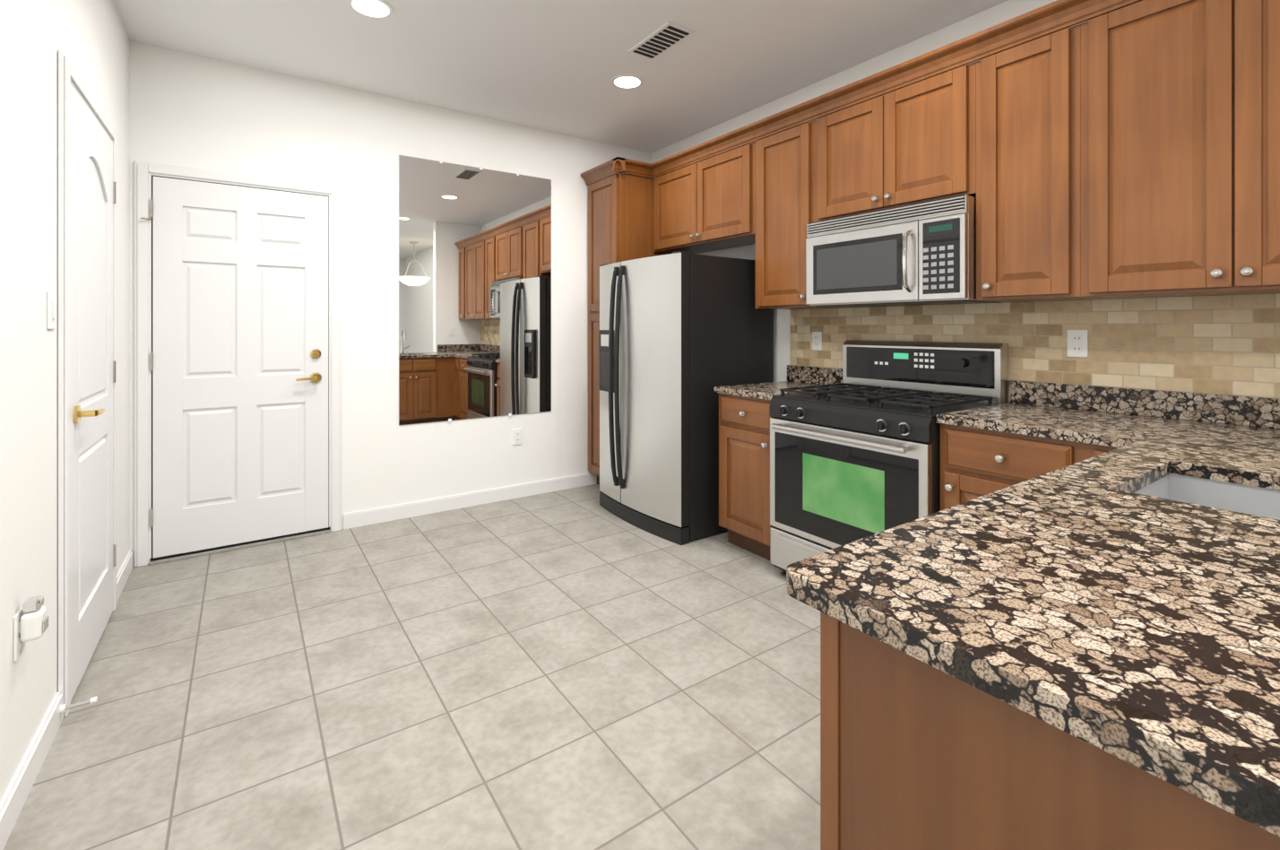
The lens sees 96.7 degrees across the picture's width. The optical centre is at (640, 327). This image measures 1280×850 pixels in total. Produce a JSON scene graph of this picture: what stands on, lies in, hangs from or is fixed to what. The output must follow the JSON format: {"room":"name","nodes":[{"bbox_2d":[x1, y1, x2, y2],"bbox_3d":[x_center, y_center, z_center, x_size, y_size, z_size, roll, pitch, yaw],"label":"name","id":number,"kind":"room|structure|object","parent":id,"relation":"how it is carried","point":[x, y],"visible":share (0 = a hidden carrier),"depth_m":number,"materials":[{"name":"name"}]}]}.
{"room":"kitchen","nodes":[
{"label":"kitchen","id":0,"kind":"room"},
{"bbox_2d":[0,0,129,802],"bbox_3d":[-0.101,-0.126,-0.842,0.150,2.764,9.533,0,0,-35],"label":"wall","id":1,"kind":"structure","parent":0,"point":[90,38],"depth_m":1.64,"materials":[{"name":"white paint"}]},
{"bbox_2d":[13,595,48,661],"bbox_3d":[-1.619,0.792,1.517,0.054,0.142,0.072,0,0,-35],"label":"electrical outlet","id":2,"kind":"object","parent":1,"relation":"attached to","point":[30,619],"visible":1,"depth_m":1.50,"materials":[{"name":"white plastic"}]},
{"bbox_2d":[47,291,56,328],"bbox_3d":[-1.812,-0.054,1.758,0.011,0.115,0.072,0,0,-35],"label":"light switch","id":3,"kind":"object","parent":1,"relation":"attached to","point":[51,309],"visible":1,"depth_m":1.74,"materials":[{"name":"white plastic"}]},
{"bbox_2d":[0,549,132,849],"bbox_3d":[-0.009,1.208,-0.757,0.099,0.095,9.167,0,0,-35],"label":"baseboard","id":4,"kind":"structure","parent":1,"relation":"attached to","point":[16,794],"depth_m":1.59,"materials":[{"name":"white wood"}]},
{"bbox_2d":[58,49,116,717],"bbox_3d":[-2.084,0.183,2.214,0.082,2.146,0.903,0,0,-35],"label":"door","id":5,"kind":"structure","parent":1,"relation":"in","point":[87,369],"depth_m":2.06,"materials":[{"name":"white wood"}]},
{"bbox_2d":[129,40,651,566],"bbox_3d":[-1.333,-0.126,4.017,3.680,2.764,0.150,0,0,-35],"label":"wall","id":6,"kind":"structure","parent":0,"point":[196,110],"depth_m":3.68,"materials":[{"name":"white paint"}]},
{"bbox_2d":[134,160,341,566],"bbox_3d":[-2.239,0.188,3.245,0.972,2.136,0.077,0,0,-35],"label":"door","id":7,"kind":"structure","parent":6,"relation":"in","point":[237,360],"depth_m":3.23,"materials":[{"name":"white wood"}]},
{"bbox_2d":[343,472,596,528],"bbox_3d":[-1.052,1.208,4.112,1.950,0.095,0.014,0,0,-35],"label":"baseboard","id":8,"kind":"structure","parent":6,"relation":"attached to","point":[383,514],"depth_m":3.97,"materials":[{"name":"white wood"}]},
{"bbox_2d":[398,155,551,424],"bbox_3d":[-1.133,-0.248,4.058,1.096,1.801,0.008,0,0,-35],"label":"mirror","id":9,"kind":"object","parent":6,"relation":"attached to","point":[474,292],"visible":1,"depth_m":4.02,"materials":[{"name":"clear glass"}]},
{"bbox_2d":[512,428,521,444],"bbox_3d":[-0.907,0.806,4.216,0.072,0.115,0.008,0,0,-35],"label":"electrical outlet","id":10,"kind":"object","parent":6,"relation":"attached to","point":[516,436],"visible":1,"depth_m":4.21,"materials":[{"name":"white plastic"}]},
{"bbox_2d":[3,483,820,849],"bbox_3d":[1.333,1.316,0.187,3.780,0.120,9.583,0,0,-35],"label":"floor","id":11,"kind":"structure","parent":0,"point":[579,668],"depth_m":1.93,"materials":[{"name":"tile"}]},
{"bbox_2d":[584,157,662,469],"bbox_3d":[-0.035,0.017,4.532,0.638,2.478,0.480,0,0,-35],"label":"tall cabinet","id":12,"kind":"object","parent":11,"relation":"on","point":[620,203],"depth_m":4.31,"materials":[{"name":"brown wood"}]},
{"bbox_2d":[599,250,773,544],"bbox_3d":[0.251,0.405,3.854,0.884,1.702,0.920,0,0,-35],"label":"fridge","id":13,"kind":"object","parent":11,"relation":"on","point":[683,334],"visible":0.94,"depth_m":3.47,"materials":[{"name":"silver metal"}]},
{"bbox_2d":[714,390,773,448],"bbox_3d":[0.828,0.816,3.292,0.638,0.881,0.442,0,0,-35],"label":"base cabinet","id":14,"kind":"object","parent":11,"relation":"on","point":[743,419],"depth_m":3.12,"materials":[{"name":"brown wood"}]},
{"bbox_2d":[714,380,831,397],"bbox_3d":[0.822,0.357,3.295,0.643,0.032,0.454,0,0,-35],"label":"countertop","id":15,"kind":"structure","parent":14,"relation":"on","point":[767,390],"depth_m":3.24,"materials":[{"name":"stone"}]},
{"bbox_2d":[769,339,1008,574],"bbox_3d":[1.147,0.663,2.736,0.742,1.185,0.822,0,0,-35],"label":"range","id":16,"kind":"object","parent":11,"relation":"on","point":[854,454],"visible":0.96,"depth_m":2.62,"materials":[{"name":"black"}]},
{"bbox_2d":[113,0,1007,153],"bbox_3d":[1.333,-1.568,0.187,3.780,0.120,9.583,0,0,-35],"label":"ceiling","id":17,"kind":"structure","parent":0,"point":[555,65],"depth_m":3.07,"materials":[{"name":"white paint"}]},
{"bbox_2d":[346,0,393,18],"bbox_3d":[-1.265,-1.506,2.677,0.200,0.005,0.200,0,0,-35],"label":"recessed light","id":18,"kind":"object","parent":17,"relation":"in","point":[378,9],"visible":1,"depth_m":2.68,"materials":[{"name":"white"}]},
{"bbox_2d":[611,74,643,88],"bbox_3d":[-0.078,-1.506,3.491,0.200,0.005,0.200,0,0,-35],"label":"recessed light","id":19,"kind":"object","parent":17,"relation":"in","point":[627,82],"visible":1,"depth_m":3.49,"materials":[{"name":"white"}]},
{"bbox_2d":[628,21,694,60],"bbox_3d":[0.107,-1.503,2.999,0.170,0.009,0.360,0,0,-35],"label":"ceiling vent","id":20,"kind":"object","parent":17,"relation":"in","point":[663,38],"visible":1,"depth_m":2.98,"materials":[{"name":"silver metal"}]},
{"bbox_2d":[651,0,1088,381],"bbox_3d":[2.796,-0.126,1.175,0.150,2.764,9.533,0,0,-35],"label":"wall","id":21,"kind":"structure","parent":0,"point":[987,19],"depth_m":3.49,"materials":[{"name":"white paint"}]},
{"bbox_2d":[652,150,709,254],"bbox_3d":[0.392,-0.898,4.180,0.338,0.648,0.586,0,0,-35],"label":"upper cabinet","id":22,"kind":"object","parent":21,"relation":"attached to","point":[670,176],"depth_m":4.14,"materials":[{"name":"brown wood"}]},
{"bbox_2d":[688,125,749,250],"bbox_3d":[0.657,-0.898,3.799,0.338,0.648,0.586,0,0,-35],"label":"upper cabinet","id":23,"kind":"object","parent":21,"relation":"attached to","point":[719,168],"depth_m":3.71,"materials":[{"name":"brown wood"}]},
{"bbox_2d":[749,100,842,309],"bbox_3d":[0.952,-0.669,3.376,0.338,1.106,0.445,0,0,-35],"label":"upper cabinet","id":24,"kind":"object","parent":21,"relation":"attached to","point":[780,152],"depth_m":3.28,"materials":[{"name":"brown wood"}]},
{"bbox_2d":[810,78,867,223],"bbox_3d":[1.215,-0.898,2.998,0.338,0.648,0.476,0,0,-35],"label":"upper cabinet","id":25,"kind":"object","parent":21,"relation":"attached to","point":[839,132],"depth_m":2.96,"materials":[{"name":"brown wood"}]},
{"bbox_2d":[867,36,968,212],"bbox_3d":[1.417,-0.898,2.708,0.338,0.648,0.476,0,0,-35],"label":"upper cabinet","id":26,"kind":"object","parent":21,"relation":"attached to","point":[918,108],"depth_m":2.61,"materials":[{"name":"brown wood"}]},
{"bbox_2d":[805,194,1001,307],"bbox_3d":[1.264,-0.337,2.817,0.456,0.444,0.822,0,0,-35],"label":"microwave","id":27,"kind":"object","parent":26,"relation":"attached to","point":[921,254],"visible":0.94,"depth_m":2.63,"materials":[{"name":"silver metal"}]},
{"bbox_2d":[968,0,1072,302],"bbox_3d":[1.659,-0.669,2.361,0.338,1.106,0.370,0,0,-35],"label":"upper cabinet","id":28,"kind":"object","parent":21,"relation":"attached to","point":[1020,89],"depth_m":2.26,"materials":[{"name":"brown wood"}]},
{"bbox_2d":[787,365,1279,426],"bbox_3d":[1.739,0.290,2.524,0.020,0.102,2.768,0,0,-35],"label":"backsplash","id":29,"kind":"structure","parent":21,"relation":"attached to","point":[1249,410],"depth_m":2.22,"materials":[{"name":"stone"}]},
{"bbox_2d":[790,293,1279,397],"bbox_3d":[1.757,-0.099,2.528,0.010,0.950,2.758,0,0,-35],"label":"tile backsplash","id":30,"kind":"structure","parent":21,"relation":"attached to","point":[1226,344],"depth_m":2.31,"materials":[{"name":"tile"}]},
{"bbox_2d":[812,331,821,350],"bbox_3d":[1.081,0.081,3.482,0.008,0.112,0.070,0,0,-35],"label":"outlet","id":31,"kind":"object","parent":30,"relation":"attached to","point":[817,341],"visible":1,"depth_m":3.48,"materials":[{"name":"white plastic"}]},
{"bbox_2d":[1067,329,1088,357],"bbox_3d":[1.837,0.066,2.394,0.010,0.115,0.072,0,0,-35],"label":"outlet","id":32,"kind":"object","parent":30,"relation":"attached to","point":[1077,342],"visible":1,"depth_m":2.39,"materials":[{"name":"white plastic"}]},
{"bbox_2d":[1072,0,1197,300],"bbox_3d":[1.897,-0.669,2.019,0.338,1.106,0.463,0,0,-35],"label":"upper cabinet","id":33,"kind":"object","parent":21,"relation":"attached to","point":[1135,62],"depth_m":1.98,"materials":[{"name":"brown wood"}]},
{"bbox_2d":[1197,0,1279,295],"bbox_3d":[2.092,-0.669,1.738,0.338,1.106,0.463,0,0,-35],"label":"upper cabinet","id":34,"kind":"object","parent":21,"relation":"attached to","point":[1239,40],"depth_m":1.77,"materials":[{"name":"brown wood"}]},
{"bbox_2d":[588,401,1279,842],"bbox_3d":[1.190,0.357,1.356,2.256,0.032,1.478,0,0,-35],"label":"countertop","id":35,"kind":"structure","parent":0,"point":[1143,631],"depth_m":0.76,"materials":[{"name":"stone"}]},
{"bbox_2d":[1133,473,1279,519],"bbox_3d":[1.301,0.527,1.161,0.492,0.307,0.472,0,0,-35],"label":"sink","id":36,"kind":"object","parent":35,"relation":"in","point":[1264,502],"depth_m":1.39,"materials":[{"name":"silver metal"}]}
]}

